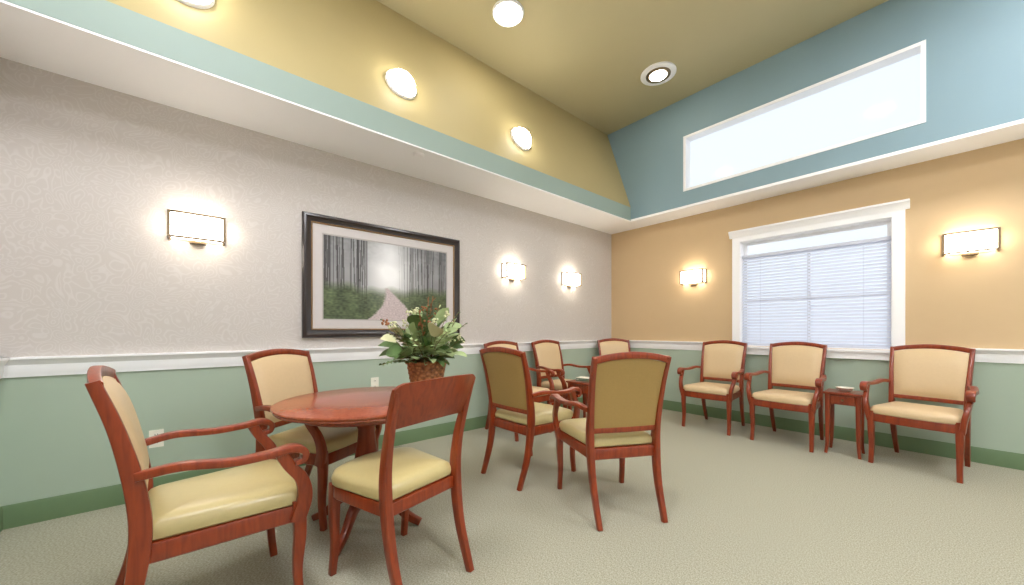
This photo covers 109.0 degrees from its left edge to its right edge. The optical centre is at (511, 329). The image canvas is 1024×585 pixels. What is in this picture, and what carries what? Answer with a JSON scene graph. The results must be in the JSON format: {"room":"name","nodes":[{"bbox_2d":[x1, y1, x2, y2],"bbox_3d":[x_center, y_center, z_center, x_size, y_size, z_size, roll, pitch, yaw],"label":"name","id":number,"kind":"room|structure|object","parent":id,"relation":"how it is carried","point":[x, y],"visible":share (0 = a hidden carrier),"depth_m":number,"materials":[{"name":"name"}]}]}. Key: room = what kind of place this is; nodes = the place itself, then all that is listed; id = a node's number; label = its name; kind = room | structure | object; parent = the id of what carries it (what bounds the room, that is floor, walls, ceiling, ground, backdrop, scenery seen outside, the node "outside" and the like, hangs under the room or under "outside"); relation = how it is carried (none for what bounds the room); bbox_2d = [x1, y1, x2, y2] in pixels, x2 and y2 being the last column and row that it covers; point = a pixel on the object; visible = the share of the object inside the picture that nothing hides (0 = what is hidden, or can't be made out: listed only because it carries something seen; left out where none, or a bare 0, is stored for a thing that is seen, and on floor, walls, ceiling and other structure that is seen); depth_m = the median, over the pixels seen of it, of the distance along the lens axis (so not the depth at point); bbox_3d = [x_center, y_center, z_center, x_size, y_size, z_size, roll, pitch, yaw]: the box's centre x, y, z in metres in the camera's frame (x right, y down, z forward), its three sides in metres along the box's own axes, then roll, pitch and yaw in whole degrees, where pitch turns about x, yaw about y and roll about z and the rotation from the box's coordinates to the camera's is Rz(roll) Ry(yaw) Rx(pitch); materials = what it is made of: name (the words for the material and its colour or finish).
{"room":"care facility","nodes":[
{"label":"care facility","id":0,"kind":"room"},
{"bbox_2d":[0,57,610,505],"bbox_3d":[-0.705,-0.205,4.022,6.260,2.650,0.200,0,0,-40],"label":"wall","id":1,"kind":"structure","parent":0,"point":[91,174],"depth_m":2.53,"materials":[{"name":"paint"}]},
{"bbox_2d":[149,429,163,447],"bbox_3d":[-2.389,0.730,2.453,0.072,0.116,0.008,0,0,-40],"label":"wall outlet","id":2,"kind":"object","parent":1,"relation":"attached to","point":[160,431],"visible":0.53,"depth_m":2.45,"materials":[{"name":"plastic"}]},
{"bbox_2d":[167,209,225,245],"bbox_3d":[-2.197,-0.707,2.551,0.309,0.197,0.106,0,0,-40],"label":"wall sconce","id":3,"kind":"object","parent":1,"relation":"attached to","point":[194,228],"visible":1,"depth_m":2.52,"materials":[{"name":"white glass"}]},
{"bbox_2d":[0,397,586,529],"bbox_3d":[-0.636,1.055,3.941,5.860,0.130,0.014,0,0,-40],"label":"baseboard","id":4,"kind":"structure","parent":1,"relation":"attached to","point":[39,510],"depth_m":2.28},
{"bbox_2d":[3,340,597,377],"bbox_3d":[-0.626,0.212,3.929,5.860,0.115,0.044,0,0,-40],"label":"trim","id":5,"kind":"structure","parent":1,"relation":"attached to","point":[74,364],"depth_m":2.48,"materials":[{"name":"white paint"}]},
{"bbox_2d":[371,377,378,386],"bbox_3d":[-1.277,0.500,3.399,0.072,0.116,0.008,0,0,-40],"label":"wall outlet","id":6,"kind":"object","parent":1,"relation":"attached to","point":[374,381],"visible":0.85,"depth_m":3.40,"materials":[{"name":"plastic"}]},
{"bbox_2d":[302,211,459,337],"bbox_3d":[-1.147,-0.455,3.485,1.510,1.040,0.043,0,0,-40],"label":"framed picture","id":7,"kind":"object","parent":1,"relation":"attached to","point":[356,275],"visible":0.93,"depth_m":3.35},
{"bbox_2d":[323,234,445,320],"bbox_3d":[-1.152,-0.455,3.490,1.200,0.730,0.001,0,0,-40],"label":"print","id":8,"kind":"object","parent":7,"relation":"attached to","point":[362,279],"depth_m":3.41},
{"bbox_2d":[502,262,525,280],"bbox_3d":[0.026,-0.707,4.444,0.309,0.197,0.106,0,0,-40],"label":"wall sconce","id":9,"kind":"object","parent":1,"relation":"attached to","point":[511,271],"visible":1,"depth_m":4.38,"materials":[{"name":"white glass"}]},
{"bbox_2d":[562,271,581,286],"bbox_3d":[0.841,-0.707,5.137,0.309,0.197,0.106,0,0,-40],"label":"wall sconce","id":10,"kind":"object","parent":1,"relation":"attached to","point":[569,279],"visible":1,"depth_m":5.08,"materials":[{"name":"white glass"}]},
{"bbox_2d":[4,0,630,220],"bbox_3d":[-0.584,-2.226,3.587,5.480,1.368,0.540,0,0,-40],"label":"wall","id":11,"kind":"structure","parent":0,"point":[330,57],"depth_m":2.95,"materials":[{"name":"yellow paint"}]},
{"bbox_2d":[178,0,214,8],"bbox_3d":[-1.943,-2.062,2.174,0.270,0.260,0.152,0,0,-39],"label":"globe light","id":12,"kind":"object","parent":11,"relation":"attached to","point":[200,4],"visible":1,"depth_m":2.20,"materials":[{"name":"white glass"}]},
{"bbox_2d":[385,69,416,99],"bbox_3d":[-0.915,-2.062,3.049,0.270,0.260,0.152,0,0,-39],"label":"globe light","id":13,"kind":"object","parent":11,"relation":"attached to","point":[399,81],"visible":1,"depth_m":2.99,"materials":[{"name":"white glass"}]},
{"bbox_2d":[511,127,530,150],"bbox_3d":[0.113,-2.062,3.924,0.270,0.260,0.152,0,0,-39],"label":"globe light","id":14,"kind":"object","parent":11,"relation":"attached to","point":[520,136],"visible":1,"depth_m":3.86,"materials":[{"name":"white glass"}]},
{"bbox_2d":[0,408,1023,584],"bbox_3d":[1.499,1.170,1.433,6.260,0.100,7.000,0,0,-40],"label":"floor","id":15,"kind":"structure","parent":0,"point":[767,509],"depth_m":2.06,"materials":[{"name":"carpet"}]},
{"bbox_2d":[85,365,312,584],"bbox_3d":[-1.214,0.622,1.458,0.620,0.997,0.626,0,0,-44],"label":"armchair","id":16,"kind":"object","parent":15,"relation":"on","point":[270,489],"visible":1,"depth_m":1.32,"materials":[{"name":"brown wood"}]},
{"bbox_2d":[242,348,381,530],"bbox_3d":[-1.263,0.622,2.342,0.620,0.997,0.626,0,0,14],"label":"armchair","id":17,"kind":"object","parent":15,"relation":"on","point":[274,376],"visible":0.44,"depth_m":2.21,"materials":[{"name":"brown wood"}]},
{"bbox_2d":[270,386,421,555],"bbox_3d":[-0.844,0.757,2.118,0.936,0.718,0.936,0,0,-40],"label":"round table","id":18,"kind":"object","parent":15,"relation":"on","point":[363,408],"visible":0.51,"depth_m":1.92,"materials":[{"name":"brown wood"}]},
{"bbox_2d":[378,297,466,381],"bbox_3d":[-0.537,0.094,2.238,0.543,0.608,0.658,0,0,3],"label":"potted plant","id":19,"kind":"object","parent":18,"relation":"on","point":[422,337],"visible":0.92,"depth_m":2.17,"materials":[{"name":"plant"}]},
{"bbox_2d":[405,359,447,381],"bbox_3d":[-0.528,0.291,2.256,0.260,0.214,0.260,0,0,-40],"label":"basket","id":20,"kind":"object","parent":19,"relation":"attached to","point":[418,369],"depth_m":2.16,"materials":[{"name":"wicker"}]},
{"bbox_2d":[328,374,475,584],"bbox_3d":[-0.512,0.658,1.697,0.608,0.924,0.456,0,0,36],"label":"chair","id":21,"kind":"object","parent":15,"relation":"on","point":[390,481],"visible":1,"depth_m":1.58,"materials":[{"name":"brown wood"}]},
{"bbox_2d":[483,340,554,441],"bbox_3d":[0.055,0.622,4.039,0.626,0.997,0.620,0,0,-40],"label":"armchair","id":22,"kind":"object","parent":15,"relation":"on","point":[509,344],"visible":0.27,"depth_m":4.05,"materials":[{"name":"brown wood"}]},
{"bbox_2d":[479,347,581,490],"bbox_3d":[0.127,0.622,2.890,0.620,0.997,0.626,0,0,-42],"label":"armchair","id":23,"kind":"object","parent":15,"relation":"on","point":[507,373],"visible":0.91,"depth_m":2.72,"materials":[{"name":"beige fabric"}]},
{"bbox_2d":[531,339,590,407],"bbox_3d":[0.619,0.622,4.519,0.626,0.997,0.620,0,0,-40],"label":"armchair","id":24,"kind":"object","parent":15,"relation":"on","point":[547,353],"visible":0.62,"depth_m":4.58,"materials":[{"name":"beige fabric"}]},
{"bbox_2d":[566,380,588,417],"bbox_3d":[0.819,0.840,4.006,0.321,0.560,0.321,0,0,-40],"label":"side table","id":25,"kind":"object","parent":15,"relation":"on","point":[583,386],"visible":0.2,"depth_m":3.97,"materials":[{"name":"brown wood"}]},
{"bbox_2d":[576,376,588,381],"bbox_3d":[0.819,0.540,4.005,0.218,0.040,0.158,0,0,32],"label":"magazine stack","id":26,"kind":"object","parent":25,"relation":"on","point":[580,378],"visible":0.6,"depth_m":3.97,"materials":[{"name":"paper"}]},
{"bbox_2d":[549,352,671,530],"bbox_3d":[0.628,0.622,2.365,0.626,0.997,0.620,0,0,-12],"label":"armchair","id":27,"kind":"object","parent":15,"relation":"on","point":[626,390],"visible":1,"depth_m":2.14,"materials":[{"name":"brown wood"}]},
{"bbox_2d":[597,338,629,355],"bbox_3d":[1.546,0.622,5.193,0.626,0.997,0.620,0,0,-5],"label":"armchair","id":28,"kind":"object","parent":15,"relation":"on","point":[609,345],"visible":0.13,"depth_m":5.43,"materials":[{"name":"beige fabric"}]},
{"bbox_2d":[677,340,747,435],"bbox_3d":[2.356,0.622,4.237,0.620,0.997,0.626,0,0,-40],"label":"armchair","id":29,"kind":"object","parent":15,"relation":"on","point":[721,360],"visible":1,"depth_m":4.25,"materials":[{"name":"beige fabric"}]},
{"bbox_2d":[744,342,826,452],"bbox_3d":[2.810,0.622,3.703,0.620,0.997,0.626,0,0,-38],"label":"armchair","id":30,"kind":"object","parent":15,"relation":"on","point":[801,365],"visible":1,"depth_m":3.72,"materials":[{"name":"beige fabric"}]},
{"bbox_2d":[823,388,864,459],"bbox_3d":[3.028,0.840,3.323,0.268,0.560,0.268,0,0,-40],"label":"side table","id":31,"kind":"object","parent":15,"relation":"on","point":[832,396],"visible":0.95,"depth_m":3.29,"materials":[{"name":"brown wood"}]},
{"bbox_2d":[836,386,853,391],"bbox_3d":[3.042,0.542,3.338,0.130,0.036,0.130,0,0,-40],"label":"dish","id":32,"kind":"object","parent":31,"relation":"on","point":[841,388],"visible":1,"depth_m":3.32,"materials":[{"name":"ceramic"}]},
{"bbox_2d":[859,344,978,483],"bbox_3d":[3.390,0.622,3.021,0.620,0.997,0.626,0,0,-31],"label":"armchair","id":33,"kind":"object","parent":15,"relation":"on","point":[924,372],"visible":1,"depth_m":3.03,"materials":[{"name":"beige fabric"}]},
{"bbox_2d":[0,0,1023,233],"bbox_3d":[1.510,-1.545,1.574,6.060,0.030,6.800,0,0,-40],"label":"ceiling soffit","id":34,"kind":"structure","parent":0,"point":[29,37],"depth_m":2.74,"materials":[{"name":"white paint"}]},
{"bbox_2d":[377,0,887,134],"bbox_3d":[1.499,-2.970,1.433,6.260,0.120,7.000,0,0,-40],"label":"ceiling","id":35,"kind":"structure","parent":0,"point":[587,58],"depth_m":3.66,"materials":[{"name":"paint"}]},
{"bbox_2d":[492,0,523,26],"bbox_3d":[-0.036,-2.891,3.344,0.290,0.038,0.290,0,0,-40],"label":"recessed light","id":36,"kind":"object","parent":35,"relation":"in","point":[507,13],"depth_m":3.31,"materials":[{"name":"white glass"}]},
{"bbox_2d":[640,61,676,85],"bbox_3d":[1.660,-2.891,4.144,0.380,0.038,0.380,0,0,-40],"label":"ceiling spotlight","id":37,"kind":"object","parent":35,"relation":"in","point":[658,73],"depth_m":4.11,"materials":[{"name":"white metal"}]},
{"bbox_2d":[607,0,1023,218],"bbox_3d":[3.498,-2.235,3.134,0.150,1.350,6.600,0,0,-40],"label":"wall","id":38,"kind":"structure","parent":0,"point":[975,48],"depth_m":3.37,"materials":[{"name":"teal paint"}]},
{"bbox_2d":[683,40,925,191],"bbox_3d":[2.859,-2.085,3.865,0.136,0.690,2.020,0,0,-40],"label":"frame","id":39,"kind":"object","parent":38,"relation":"attached to","point":[920,47],"visible":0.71,"depth_m":3.61,"materials":[{"name":"white paint"}]},
{"bbox_2d":[611,138,1023,453],"bbox_3d":[3.806,-0.205,3.397,0.200,2.650,6.600,0,0,-40],"label":"wall","id":40,"kind":"structure","parent":0,"point":[970,301],"depth_m":3.38,"materials":[{"name":"beige paint"}]},
{"bbox_2d":[629,340,702,350],"bbox_3d":[2.143,0.212,5.163,0.044,0.115,1.755,0,0,-40],"label":"trim","id":41,"kind":"structure","parent":40,"relation":"attached to","point":[677,345],"depth_m":5.12,"materials":[{"name":"white paint"}]},
{"bbox_2d":[679,268,705,284],"bbox_3d":[2.387,-0.697,4.828,0.106,0.197,0.309,0,0,-40],"label":"wall sconce","id":42,"kind":"object","parent":40,"relation":"attached to","point":[694,276],"visible":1,"depth_m":4.79,"materials":[{"name":"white glass"}]},
{"bbox_2d":[744,220,890,344],"bbox_3d":[3.282,-0.440,4.028,0.040,1.260,1.280,0,0,-40],"label":"window","id":43,"kind":"structure","parent":40,"relation":"in","point":[888,223],"depth_m":3.95,"materials":[{"name":"white paint"}]},
{"bbox_2d":[742,236,890,348],"bbox_3d":[3.225,-0.359,3.979,0.040,1.082,1.264,0,0,-40],"label":"window blinds","id":44,"kind":"object","parent":43,"relation":"attached to","point":[782,319],"visible":0.9,"depth_m":3.88,"materials":[{"name":"white plastic"}]},
{"bbox_2d":[728,198,909,360],"bbox_3d":[3.250,-0.458,4.000,0.265,1.495,1.510,0,0,-40],"label":"window frame","id":45,"kind":"structure","parent":40,"relation":"attached to","point":[894,211],"depth_m":3.69,"materials":[{"name":"white paint"}]},
{"bbox_2d":[662,400,1023,470],"bbox_3d":[3.725,1.055,3.327,0.014,0.130,6.600,0,0,-40],"label":"baseboard","id":46,"kind":"structure","parent":40,"relation":"attached to","point":[1012,460],"depth_m":3.50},
{"bbox_2d":[905,348,1023,363],"bbox_3d":[4.752,0.212,2.097,0.044,0.115,3.395,0,0,-40],"label":"trim","id":47,"kind":"structure","parent":40,"relation":"attached to","point":[1016,356],"depth_m":2.99,"materials":[{"name":"white paint"}]},
{"bbox_2d":[942,227,1000,256],"bbox_3d":[3.871,-0.737,3.084,0.106,0.197,0.309,0,0,-40],"label":"wall sconce","id":48,"kind":"object","parent":40,"relation":"attached to","point":[971,242],"visible":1,"depth_m":3.05,"materials":[{"name":"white glass"}]},
{"bbox_3d":[-0.809,-0.895,-0.531,0.200,4.030,6.600,0,0,-40],"label":"wall","id":49,"kind":"structure","parent":0,"visible":0},
{"bbox_2d":[0,507,2,531],"bbox_3d":[-0.727,1.055,-0.462,0.014,0.130,6.600,0,0,-40],"label":"baseboard","id":50,"kind":"structure","parent":49,"relation":"attached to","point":[1,508],"depth_m":2.03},
{"bbox_2d":[0,357,9,378],"bbox_3d":[-0.716,0.212,-0.452,0.044,0.115,6.600,0,0,-40],"label":"trim","id":51,"kind":"structure","parent":49,"relation":"attached to","point":[3,361],"depth_m":2.02,"materials":[{"name":"white paint"}]}
]}

